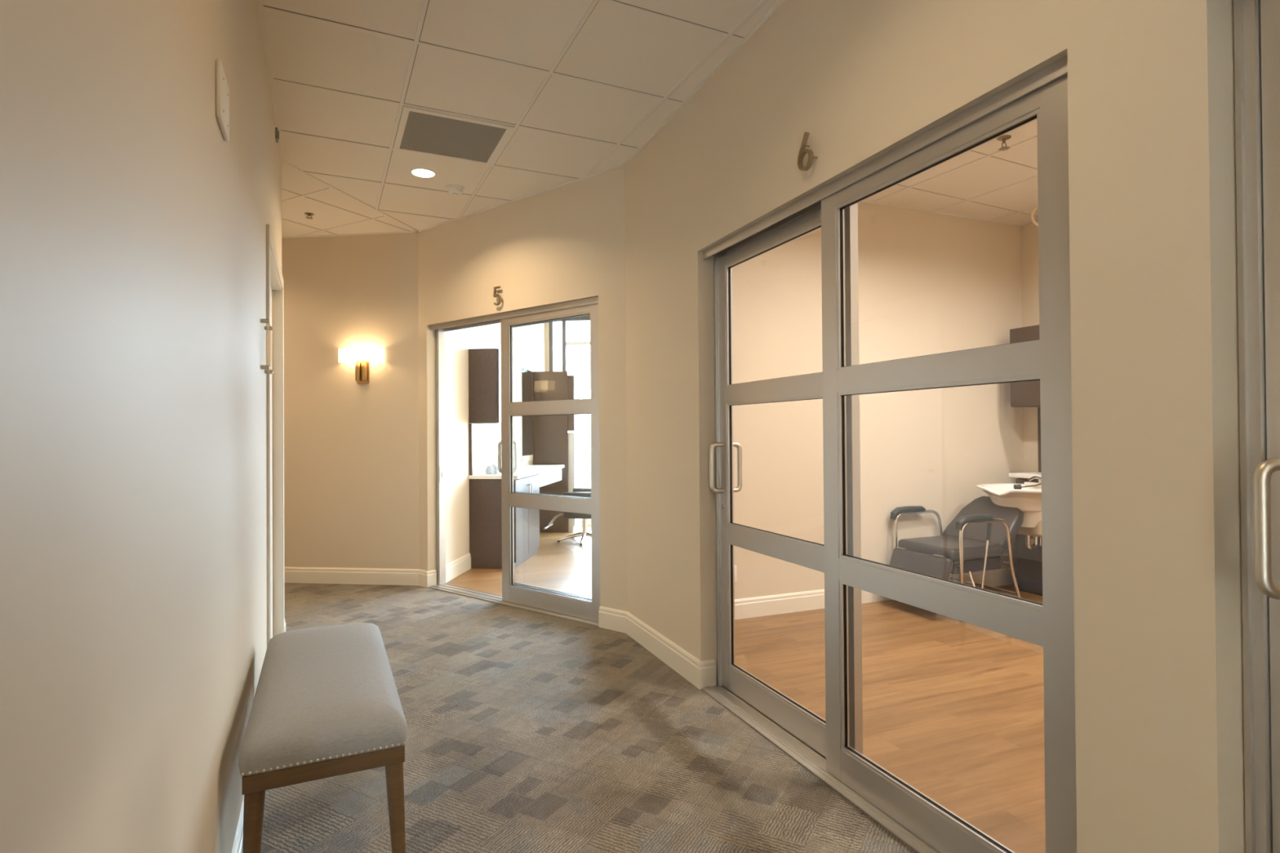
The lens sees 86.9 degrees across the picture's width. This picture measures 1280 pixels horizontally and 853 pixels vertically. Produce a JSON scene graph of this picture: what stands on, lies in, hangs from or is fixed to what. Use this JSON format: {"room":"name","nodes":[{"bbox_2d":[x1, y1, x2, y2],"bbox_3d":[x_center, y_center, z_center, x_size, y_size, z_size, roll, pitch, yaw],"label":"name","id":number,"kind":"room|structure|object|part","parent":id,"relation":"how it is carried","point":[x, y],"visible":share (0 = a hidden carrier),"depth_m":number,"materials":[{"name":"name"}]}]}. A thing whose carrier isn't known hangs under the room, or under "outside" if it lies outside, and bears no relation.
{"room":"medical clinic corridor","nodes":[
{"label":"medical clinic corridor","id":0,"kind":"room"},
{"bbox_2d":[0,0,281,852],"bbox_3d":[-1.373,-0.188,2.241,0.120,2.993,4.320,0,-1,-25],"label":"wall","id":1,"kind":"structure","parent":0,"point":[133,401],"depth_m":0.89,"materials":[{"name":"beige paint"}]},
{"bbox_2d":[215,58,229,142],"bbox_3d":[-1.039,-0.809,1.684,0.014,0.140,0.155,0,-1,-25],"label":"wall plate","id":2,"kind":"object","parent":1,"relation":"attached to","point":[222,91],"visible":1,"depth_m":1.64,"materials":[{"name":"white plastic"}]},
{"bbox_2d":[231,797,244,852],"bbox_3d":[-1.024,1.234,1.667,0.016,0.135,3.015,0,-1,-25],"label":"baseboard","id":3,"kind":"structure","parent":1,"relation":"attached to","point":[237,844],"depth_m":1.95,"materials":[{"name":"beige"}]},
{"bbox_2d":[266,224,284,647],"bbox_3d":[-1.989,0.207,3.571,0.133,2.232,1.224,0,-1,-25],"label":"door","id":4,"kind":"structure","parent":1,"relation":"in","point":[274,279],"depth_m":4.06,"materials":[{"name":"beige"}]},
{"bbox_2d":[260,318,273,374],"bbox_3d":[-1.586,-0.338,2.872,0.032,0.215,0.240,0,-1,-25],"label":"sign holder","id":5,"kind":"object","parent":4,"relation":"attached to","point":[267,368],"visible":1,"depth_m":2.82,"materials":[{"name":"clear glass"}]},
{"bbox_3d":[-1.581,-0.338,2.874,0.005,0.215,0.240,0,-1,-25],"label":"acrylic panel","id":6,"kind":"part","parent":5,"relation":"part of","materials":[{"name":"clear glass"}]},
{"bbox_3d":[-1.997,0.243,3.567,0.044,2.140,1.060,0,-1,-25],"label":"panel","id":7,"kind":"part","parent":4,"relation":"part of","materials":[{"name":"beige metal"}]},
{"bbox_2d":[275,127,279,142],"bbox_3d":[-1.979,-1.591,3.685,0.018,0.060,0.060,0,-1,-25],"label":"wall bracket","id":8,"kind":"object","parent":1,"relation":"attached to","point":[277,131],"visible":1,"depth_m":3.66,"materials":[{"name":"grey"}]},
{"bbox_2d":[281,232,419,568],"bbox_3d":[-4.033,-0.139,6.034,4.430,2.993,0.120,0,0,7],"label":"wall","id":9,"kind":"structure","parent":0,"point":[352,480],"depth_m":5.79,"materials":[{"name":"beige paint"}]},
{"bbox_2d":[284,566,419,585],"bbox_3d":[-3.947,1.289,5.944,4.200,0.135,0.016,0,0,7],"label":"baseboard","id":10,"kind":"structure","parent":9,"relation":"attached to","point":[380,576],"depth_m":5.76,"materials":[{"name":"beige wood"}]},
{"bbox_2d":[338,346,384,382],"bbox_3d":[-2.374,-0.519,5.713,0.392,0.295,0.126,0,0,7],"label":"wall sconce","id":11,"kind":"object","parent":9,"relation":"attached to","point":[362,356],"visible":1,"depth_m":5.68,"materials":[{"name":"beige glass"}]},
{"bbox_3d":[-2.377,-0.548,5.688,0.392,0.003,0.074,0,0,7],"label":"shade trim","id":12,"kind":"part","parent":11,"relation":"part of","materials":[{"name":"white metal"}]},
{"bbox_3d":[-2.375,-0.606,5.713,0.390,0.120,0.120,0,0,7],"label":"lamp shade","id":13,"kind":"part","parent":11,"relation":"part of","materials":[{"name":"beige glass"}]},
{"bbox_3d":[-2.367,-0.498,5.770,0.110,0.255,0.012,0,0,7],"label":"plate","id":14,"kind":"part","parent":11,"relation":"part of","materials":[{"name":"gold metal"}]},
{"bbox_2d":[444,322,545,564],"bbox_3d":[-1.563,-0.143,7.576,0.120,2.993,3.724,0,0,6],"label":"wall","id":15,"kind":"structure","parent":0,"point":[528,341],"depth_m":6.32,"materials":[{"name":"beige paint"}]},
{"bbox_2d":[445,552,471,582],"bbox_3d":[-1.640,1.267,6.046,0.017,0.150,0.684,0,0,6],"label":"baseboard","id":16,"kind":"structure","parent":15,"relation":"attached to","point":[462,564],"depth_m":6.06,"materials":[{"name":"beige wood"}]},
{"bbox_2d":[468,423,472,475],"bbox_3d":[-1.604,0.217,6.403,0.028,0.490,0.018,0,0,6],"label":"end panel","id":17,"kind":"object","parent":15,"relation":"attached to","point":[470,425],"visible":1,"depth_m":6.39,"materials":[{"name":"brown laminate"}]},
{"bbox_2d":[468,348,501,423],"bbox_3d":[-1.456,-0.383,6.594,0.293,0.705,0.420,0,0,6],"label":"upper cabinet","id":18,"kind":"object","parent":15,"relation":"attached to","point":[484,364],"visible":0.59,"depth_m":6.39,"materials":[{"name":"brown laminate"}]},
{"bbox_3d":[-1.319,-0.384,6.580,0.018,0.700,0.416,0,0,6],"label":"cabinet door","id":19,"kind":"part","parent":18,"relation":"part of","materials":[{"name":"brown laminate"}]},
{"bbox_2d":[520,368,533,462],"bbox_3d":[-1.407,-0.140,8.427,0.012,1.140,0.480,0,0,6],"label":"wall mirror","id":20,"kind":"object","parent":15,"relation":"attached to","point":[526,375],"visible":0.86,"depth_m":8.40,"materials":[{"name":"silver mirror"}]},
{"bbox_2d":[568,375,580,431],"bbox_3d":[-1.095,-0.298,8.919,0.536,0.720,0.400,0,0,6],"label":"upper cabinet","id":21,"kind":"object","parent":15,"relation":"attached to","point":[574,420],"visible":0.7,"depth_m":8.70,"materials":[{"name":"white laminate"}]},
{"bbox_3d":[-0.837,-0.300,8.893,0.017,0.714,0.396,0,0,6],"label":"cabinet door","id":22,"kind":"part","parent":21,"relation":"part of","materials":[{"name":"white laminate"}]},
{"bbox_2d":[493,285,502,305],"bbox_3d":[-1.060,-0.977,5.060,0.075,0.140,0.036,-1,-1,38],"label":"number","id":23,"kind":"object","parent":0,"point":[495,295],"depth_m":5.04,"materials":[{"name":"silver metal"}]},
{"bbox_2d":[417,166,627,611],"bbox_3d":[-0.942,-0.168,5.064,2.324,2.993,0.120,-1,-1,38],"label":"wall","id":24,"kind":"structure","parent":0,"point":[565,243],"depth_m":4.75,"materials":[{"name":"beige paint"}]},
{"bbox_2d":[417,568,436,587],"bbox_3d":[-1.790,1.272,5.684,0.133,0.135,0.091,-1,-1,38],"label":"baseboard","id":25,"kind":"structure","parent":24,"relation":"attached to","point":[431,575],"depth_m":5.65,"materials":[{"name":"beige wood"}]},
{"bbox_2d":[428,296,599,626],"bbox_3d":[-0.959,0.236,5.129,1.909,2.186,0.216,-1,-1,38],"label":"door","id":26,"kind":"structure","parent":24,"relation":"in","point":[575,607],"depth_m":4.98,"materials":[{"name":"metal"}]},
{"bbox_3d":[-1.677,0.409,5.705,0.004,0.140,0.028,-1,-1,38],"label":"strike plate","id":27,"kind":"part","parent":26,"relation":"part of","materials":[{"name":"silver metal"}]},
{"bbox_3d":[-1.052,0.230,5.152,0.023,0.254,0.074,-1,-1,38],"label":"pull handle","id":28,"kind":"part","parent":26,"relation":"part of","materials":[{"name":"silver metal"}]},
{"bbox_3d":[-0.984,0.230,5.239,0.023,0.254,0.074,-1,-1,38],"label":"pull handle","id":29,"kind":"part","parent":26,"relation":"part of","materials":[{"name":"silver metal"}]},
{"bbox_3d":[-0.645,0.244,4.828,1.003,2.138,0.036,-1,-1,38],"label":"fixed panel","id":30,"kind":"part","parent":26,"relation":"part of","materials":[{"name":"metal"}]},
{"bbox_2d":[598,606,627,633],"bbox_3d":[-0.174,1.250,4.373,0.234,0.135,0.016,-1,-1,38],"label":"baseboard","id":31,"kind":"structure","parent":24,"relation":"attached to","point":[611,619],"depth_m":4.37,"materials":[{"name":"beige wood"}]},
{"bbox_2d":[545,322,549,371],"bbox_3d":[1.105,-0.147,9.235,5.150,2.993,0.121,0,0,6],"label":"wall","id":32,"kind":"structure","parent":0,"point":[547,324],"depth_m":9.43,"materials":[{"name":"beige paint"}]},
{"bbox_2d":[549,315,590,371],"bbox_3d":[1.203,-0.152,9.207,4.950,2.800,0.077,0,0,6],"label":"window","id":33,"kind":"structure","parent":32,"relation":"in","point":[565,343],"depth_m":9.41,"materials":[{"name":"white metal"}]},
{"bbox_2d":[580,519,591,524],"bbox_3d":[1.183,1.298,9.148,5.000,0.100,0.020,0,0,6],"label":"baseboard","id":34,"kind":"structure","parent":32,"relation":"attached to","point":[588,520],"depth_m":9.33,"materials":[{"name":"beige"}]},
{"bbox_2d":[262,0,1038,236],"bbox_3d":[0.116,-1.728,3.095,11.852,0.080,13.269,0,-1,-25],"label":"ceiling","id":35,"kind":"structure","parent":0,"point":[618,46],"depth_m":3.42,"materials":[{"name":"tile"}]},
{"bbox_2d":[304,212,314,219],"bbox_3d":[-2.568,-1.635,5.245,0.068,0.033,0.068,0,-1,-25],"label":"sprinkler","id":36,"kind":"object","parent":35,"relation":"attached to","point":[305,213],"visible":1,"depth_m":5.24,"materials":[{"name":"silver metal"}]},
{"bbox_2d":[281,162,417,238],"bbox_3d":[-4.062,-1.639,5.188,4.213,0.007,1.623,0,0,6],"label":"grid","id":37,"kind":"object","parent":35,"relation":"attached to","point":[328,187],"visible":0.34,"depth_m":5.40,"materials":[{"name":"white metal"}]},
{"bbox_2d":[409,167,436,177],"bbox_3d":[-1.422,-1.663,4.430,0.168,0.006,0.168,0,-1,-25],"label":"recessed light","id":38,"kind":"object","parent":35,"relation":"in","point":[421,172],"visible":1,"depth_m":4.42,"materials":[{"name":"white plastic"}]},
{"bbox_2d":[392,105,514,165],"bbox_3d":[-1.091,-1.668,3.909,0.587,0.010,0.587,0,-1,-25],"label":"ceiling vent","id":39,"kind":"object","parent":35,"relation":"in","point":[420,131],"visible":1,"depth_m":3.89,"materials":[{"name":"white metal"}]},
{"bbox_2d":[445,184,464,195],"bbox_3d":[-1.289,-1.640,4.711,0.124,0.050,0.124,0,-1,-25],"label":"smoke detector","id":40,"kind":"object","parent":35,"relation":"attached to","point":[454,189],"visible":1,"depth_m":4.68,"materials":[{"name":"white plastic"}]},
{"bbox_2d":[257,0,786,232],"bbox_3d":[-0.630,-1.680,3.129,1.987,0.007,5.765,0,-1,-25],"label":"grid","id":41,"kind":"object","parent":35,"relation":"attached to","point":[416,42],"visible":0.97,"depth_m":3.36,"materials":[{"name":"white metal"}]},
{"bbox_2d":[860,135,1038,226],"bbox_3d":[2.192,-1.696,3.592,3.442,0.007,3.102,0,-1,-22],"label":"grid","id":42,"kind":"object","parent":35,"relation":"attached to","point":[985,156],"visible":0.18,"depth_m":4.92,"materials":[{"name":"white metal"}]},
{"bbox_2d":[996,134,1011,151],"bbox_3d":[2.135,-1.662,3.960,0.075,0.066,0.075,0,-1,-25],"label":"sprinkler","id":43,"kind":"object","parent":35,"relation":"attached to","point":[1005,137],"visible":1,"depth_m":3.95,"materials":[{"name":"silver metal"}]},
{"bbox_2d":[1031,204,1038,226],"bbox_3d":[2.923,-1.565,4.870,0.180,0.256,0.040,-1,-1,38],"label":"ring","id":44,"kind":"object","parent":35,"relation":"hanging from","point":[1036,207],"visible":0.27,"depth_m":4.90,"materials":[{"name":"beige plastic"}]},
{"bbox_2d":[261,524,1045,852],"bbox_3d":[0.316,1.338,4.301,11.485,0.051,12.366,0,-1,-34],"label":"floor","id":45,"kind":"structure","parent":0,"point":[529,731],"depth_m":2.84,"materials":[{"name":"carpet"}]},
{"bbox_2d":[238,622,407,852],"bbox_3d":[-1.012,1.030,2.181,0.393,0.551,1.028,0,-1,-25],"label":"upholstered bench","id":46,"kind":"object","parent":45,"relation":"on","point":[326,704],"visible":1,"depth_m":1.79,"materials":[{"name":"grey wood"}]},
{"bbox_3d":[-0.956,1.099,1.671,0.054,0.405,0.056,0,-1,-25],"label":"leg","id":47,"kind":"part","parent":46,"relation":"part of","materials":[{"name":"brown wood"}]},
{"bbox_2d":[238,622,407,776],"bbox_3d":[-1.014,0.806,2.183,0.393,0.104,1.028,0,-1,-25],"label":"cushion","id":48,"kind":"object","parent":46,"relation":"on","point":[325,696],"depth_m":1.84,"materials":[{"name":"grey fabric"}]},
{"bbox_3d":[-0.656,1.098,1.812,0.054,0.405,0.056,0,-1,-25],"label":"leg","id":49,"kind":"part","parent":46,"relation":"part of","materials":[{"name":"brown wood"}]},
{"bbox_2d":[469,474,539,568],"bbox_3d":[-1.329,0.923,6.812,0.481,0.845,0.900,0,0,6],"label":"base cabinet","id":50,"kind":"object","parent":45,"relation":"on","point":[485,495],"visible":0.58,"depth_m":6.38,"materials":[{"name":"brown laminate"}]},
{"bbox_2d":[468,465,564,479],"bbox_3d":[-1.278,0.487,7.378,0.473,0.033,2.052,0,0,6],"label":"countertop","id":51,"kind":"structure","parent":50,"relation":"on","point":[524,471],"depth_m":6.95,"materials":[{"name":"white"}]},
{"bbox_2d":[484,463,498,474],"bbox_3d":[-1.440,0.415,6.587,0.135,0.099,0.146,0,0,6],"label":"bag","id":52,"kind":"object","parent":51,"relation":"on","point":[491,469],"visible":0.96,"depth_m":6.55,"materials":[{"name":"clear plastic"}]},
{"bbox_2d":[538,468,561,487],"bbox_3d":[-1.218,0.586,7.829,0.444,0.155,1.100,0,0,6],"label":"drawer unit","id":53,"kind":"object","parent":51,"relation":"attached to","point":[553,476],"visible":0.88,"depth_m":7.76,"materials":[{"name":"white laminate"}]},
{"bbox_3d":[-1.059,0.583,7.536,0.016,0.145,0.540,0,0,6],"label":"drawer","id":54,"kind":"part","parent":53,"relation":"part of","materials":[{"name":"white laminate"}]},
{"bbox_3d":[-1.003,0.587,8.084,0.016,0.145,0.540,0,0,6],"label":"drawer","id":55,"kind":"part","parent":53,"relation":"part of","materials":[{"name":"white laminate"}]},
{"bbox_3d":[-1.154,0.895,6.569,0.018,0.775,0.442,0,0,6],"label":"cabinet door","id":56,"kind":"part","parent":50,"relation":"part of","materials":[{"name":"white laminate"}]},
{"bbox_3d":[-1.109,0.899,7.015,0.018,0.775,0.442,0,0,6],"label":"cabinet door","id":57,"kind":"part","parent":50,"relation":"part of","materials":[{"name":"white laminate"}]},
{"bbox_2d":[532,371,568,532],"bbox_3d":[-1.152,0.325,8.694,0.458,2.070,0.030,0,0,6],"label":"cabinet","id":58,"kind":"object","parent":45,"relation":"on","point":[550,433],"visible":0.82,"depth_m":8.68,"materials":[{"name":"brown laminate"}]},
{"bbox_2d":[542,488,591,546],"bbox_3d":[-0.685,0.985,7.956,0.839,0.731,0.638,0,0,6],"label":"chair","id":59,"kind":"object","parent":45,"relation":"on","point":[584,492],"visible":0.4,"depth_m":7.83,"materials":[{"name":"grey plastic"}]},
{"bbox_3d":[-0.942,1.093,7.988,0.312,0.194,0.023,0,0,6],"label":"footrest arm","id":60,"kind":"part","parent":59,"relation":"part of","materials":[{"name":"silver metal"}]},
{"bbox_3d":[-0.806,1.290,7.920,0.287,0.094,0.135,0,0,6],"label":"leg","id":61,"kind":"part","parent":59,"relation":"part of","materials":[{"name":"silver metal"}]},
{"bbox_3d":[-0.670,0.898,7.675,0.420,0.300,0.056,0,0,6],"label":"arm panel","id":62,"kind":"part","parent":59,"relation":"part of","materials":[{"name":"grey plastic"}]},
{"bbox_3d":[-0.612,0.903,8.242,0.420,0.300,0.056,0,0,6],"label":"arm panel","id":63,"kind":"part","parent":59,"relation":"part of","materials":[{"name":"grey plastic"}]},
{"bbox_3d":[-0.664,1.288,7.793,0.049,0.094,0.297,0,0,6],"label":"leg","id":64,"kind":"part","parent":59,"relation":"part of","materials":[{"name":"silver metal"}]},
{"bbox_2d":[568,432,581,532],"bbox_3d":[-1.072,0.722,8.939,0.562,1.280,0.460,0,0,6],"label":"tower","id":65,"kind":"object","parent":45,"relation":"on","point":[574,438],"visible":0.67,"depth_m":8.70,"materials":[{"name":"white laminate"}]},
{"bbox_3d":[-0.830,0.232,8.918,0.017,0.295,0.452,0,0,6],"label":"drawer","id":66,"kind":"part","parent":65,"relation":"part of","materials":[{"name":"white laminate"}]},
{"bbox_3d":[-0.828,0.532,8.915,0.017,0.295,0.452,0,0,6],"label":"drawer","id":67,"kind":"part","parent":65,"relation":"part of","materials":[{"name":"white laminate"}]},
{"bbox_3d":[-0.826,0.832,8.913,0.017,0.295,0.452,0,0,6],"label":"drawer","id":68,"kind":"part","parent":65,"relation":"part of","materials":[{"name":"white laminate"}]},
{"bbox_3d":[-0.824,1.132,8.910,0.017,0.295,0.452,0,0,6],"label":"drawer","id":69,"kind":"part","parent":65,"relation":"part of","materials":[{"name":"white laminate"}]},
{"bbox_2d":[889,496,1023,622],"bbox_3d":[2.314,0.922,4.902,0.965,0.775,0.663,0,-1,-23],"label":"chair","id":70,"kind":"object","parent":45,"relation":"on","point":[976,539],"visible":0.88,"depth_m":4.77,"materials":[{"name":"grey plastic"}]},
{"bbox_3d":[2.190,0.977,5.179,0.619,0.672,0.024,0,-1,-23],"label":"arm frame","id":71,"kind":"part","parent":70,"relation":"part of","materials":[{"name":"silver metal"}]},
{"bbox_3d":[2.236,0.875,4.879,0.510,0.090,0.510,0,-1,-23],"label":"seat","id":72,"kind":"part","parent":70,"relation":"part of","materials":[{"name":"grey plastic"}]},
{"bbox_3d":[2.310,0.973,4.602,0.101,0.464,0.100,0,-1,-23],"label":"recline lever","id":73,"kind":"part","parent":70,"relation":"part of","materials":[{"name":"silver metal"}]},
{"bbox_3d":[2.584,0.711,5.032,0.365,0.356,0.537,0,-1,-23],"label":"backrest","id":74,"kind":"part","parent":70,"relation":"part of","materials":[{"name":"grey leather"}]},
{"bbox_3d":[2.425,0.970,4.638,0.619,0.672,0.024,0,-1,-23],"label":"arm frame","id":75,"kind":"part","parent":70,"relation":"part of","materials":[{"name":"silver metal"}]},
{"bbox_2d":[1015,477,1042,595],"bbox_3d":[3.447,0.846,4.665,0.318,0.898,1.650,0,-1,-22],"label":"base cabinet","id":76,"kind":"object","parent":45,"relation":"on","point":[1028,562],"visible":0.12,"depth_m":5.27,"materials":[{"name":"brown laminate"}]},
{"bbox_2d":[975,475,1041,550],"bbox_3d":[2.838,0.644,5.008,0.514,0.555,0.590,0,-1,-22],"label":"bowl","id":77,"kind":"object","parent":76,"relation":"attached to","point":[1027,497],"visible":0.67,"depth_m":4.89,"materials":[{"name":"white ceramic"}]},
{"bbox_2d":[975,481,1041,528],"bbox_3d":[2.836,0.590,5.008,0.520,0.325,0.591,0,-1,-25],"label":"basin","id":78,"kind":"object","parent":77,"relation":"in","point":[1027,497],"depth_m":4.87,"materials":[{"name":"white ceramic"}]},
{"bbox_2d":[1026,475,1041,483],"bbox_3d":[2.968,0.400,5.063,0.165,0.055,0.044,0,-1,-22],"label":"faucet","id":79,"kind":"object","parent":77,"relation":"on","point":[1035,477],"depth_m":5.06,"materials":[{"name":"silver metal"}]},
{"bbox_2d":[1008,471,1041,479],"bbox_3d":[3.432,0.379,4.664,0.343,0.032,1.730,0,-1,-22],"label":"countertop","id":80,"kind":"structure","parent":76,"relation":"on","point":[1023,475],"depth_m":5.30,"materials":[{"name":"white"}]},
{"bbox_2d":[1031,537,1041,546],"bbox_3d":[3.011,0.764,5.127,0.127,0.295,0.088,0,-1,-22],"label":"shutoff valve","id":81,"kind":"object","parent":76,"relation":"attached to","point":[1040,538],"visible":0.12,"depth_m":5.10,"materials":[{"name":"silver metal"}]},
{"bbox_2d":[797,131,817,170],"bbox_3d":[0.625,-1.025,2.519,0.036,0.139,0.076,0,-1,-22],"label":"number","id":82,"kind":"object","parent":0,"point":[802,151],"depth_m":2.51,"materials":[{"name":"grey metal"}]},
{"bbox_2d":[731,201,1023,599],"bbox_3d":[1.631,-0.185,5.085,3.560,2.993,0.121,0,-1,-22],"label":"wall","id":83,"kind":"structure","parent":0,"point":[930,283],"depth_m":5.12,"materials":[{"name":"beige paint"}]},
{"bbox_2d":[733,564,737,582],"bbox_3d":[0.626,1.004,4.593,0.072,0.116,0.009,0,-1,-22],"label":"wall outlet","id":84,"kind":"object","parent":83,"relation":"attached to","point":[735,566],"visible":0.3,"depth_m":4.60,"materials":[{"name":"white plastic"}]},
{"bbox_2d":[734,567,1017,619],"bbox_3d":[1.629,1.243,4.995,3.480,0.135,0.016,0,-1,-22],"label":"baseboard","id":85,"kind":"structure","parent":83,"relation":"attached to","point":[771,605],"depth_m":4.79,"materials":[{"name":"beige wood"}]},
{"bbox_2d":[624,0,1218,852],"bbox_3d":[0.571,-0.197,2.865,0.120,2.993,3.252,0,-1,-22],"label":"wall","id":86,"kind":"structure","parent":0,"point":[864,78],"depth_m":1.56,"materials":[{"name":"beige paint"}]},
{"bbox_2d":[626,612,700,688],"bbox_3d":[0.106,1.244,3.837,0.017,0.135,1.010,0,-1,-22],"label":"baseboard","id":87,"kind":"structure","parent":86,"relation":"attached to","point":[677,659],"depth_m":3.75,"materials":[{"name":"beige wood"}]},
{"bbox_2d":[697,658,715,689],"bbox_3d":[0.335,1.238,3.376,0.091,0.135,0.016,0,-1,-22],"label":"baseboard","id":88,"kind":"structure","parent":86,"relation":"attached to","point":[706,668],"depth_m":3.37,"materials":[{"name":"beige wood"}]},
{"bbox_2d":[701,55,1076,852],"bbox_3d":[0.755,0.203,2.528,0.216,2.186,1.921,0,-1,-22],"label":"door","id":89,"kind":"structure","parent":86,"relation":"in","point":[831,748],"depth_m":2.24,"materials":[{"name":"metal"}]},
{"bbox_3d":[0.378,0.205,3.351,0.074,0.254,0.023,0,-1,-22],"label":"pull handle","id":90,"kind":"part","parent":89,"relation":"part of","materials":[{"name":"silver metal"}]},
{"bbox_3d":[0.479,0.205,3.393,0.074,0.254,0.023,0,-1,-22],"label":"pull handle","id":91,"kind":"part","parent":89,"relation":"part of","materials":[{"name":"silver metal"}]},
{"bbox_3d":[0.603,0.219,2.944,0.036,2.138,1.009,0,-1,-22],"label":"sliding panel","id":92,"kind":"part","parent":89,"relation":"part of","materials":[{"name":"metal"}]},
{"bbox_3d":[0.888,0.210,2.088,0.036,2.138,0.970,0,-1,-22],"label":"fixed panel","id":93,"kind":"part","parent":89,"relation":"part of","materials":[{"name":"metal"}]},
{"bbox_2d":[1020,221,1039,472],"bbox_3d":[3.859,-0.208,4.229,0.121,2.993,3.350,0,-1,-22],"label":"wall","id":94,"kind":"structure","parent":0,"point":[1029,232],"depth_m":5.60,"materials":[{"name":"beige paint"}]},
{"bbox_2d":[1009,324,1039,407],"bbox_3d":[3.418,-0.477,4.673,0.357,0.625,1.700,0,-1,-22],"label":"upper cabinet","id":95,"kind":"object","parent":94,"relation":"attached to","point":[1024,393],"visible":0.05,"depth_m":5.28,"materials":[{"name":"brown laminate"}]},
{"bbox_2d":[1037,407,1040,471],"bbox_3d":[3.579,0.101,4.733,0.017,0.528,1.700,0,-1,-22],"label":"panel","id":96,"kind":"object","parent":94,"relation":"attached to","point":[1038,408],"visible":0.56,"depth_m":5.50,"materials":[{"name":"brown laminate"}]},
{"bbox_2d":[1206,0,1245,852],"bbox_3d":[0.925,-0.229,-0.721,0.120,2.993,4.266,0,0,7],"label":"wall","id":97,"kind":"structure","parent":0,"point":[1220,29],"depth_m":1.33,"materials":[{"name":"beige paint"}]},
{"bbox_2d":[1233,0,1279,852],"bbox_3d":[1.069,0.183,0.373,0.216,2.186,1.916,0,0,7],"label":"door","id":98,"kind":"structure","parent":97,"relation":"in","point":[1256,23],"depth_m":1.28,"materials":[{"name":"metal"}]},
{"bbox_3d":[1.138,0.182,1.204,0.074,0.254,0.023,0,0,7],"label":"pull handle","id":99,"kind":"part","parent":98,"relation":"part of","materials":[{"name":"silver metal"}]},
{"bbox_3d":[1.143,0.198,0.811,0.036,2.138,0.927,0,0,7],"label":"sliding panel","id":100,"kind":"part","parent":98,"relation":"part of","materials":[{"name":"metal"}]},
{"label":"outside","id":101,"kind":"structure","parent":0,"visible":0},
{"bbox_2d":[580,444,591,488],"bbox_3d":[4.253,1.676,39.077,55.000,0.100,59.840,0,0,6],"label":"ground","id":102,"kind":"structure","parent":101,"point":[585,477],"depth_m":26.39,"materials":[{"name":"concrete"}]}
]}

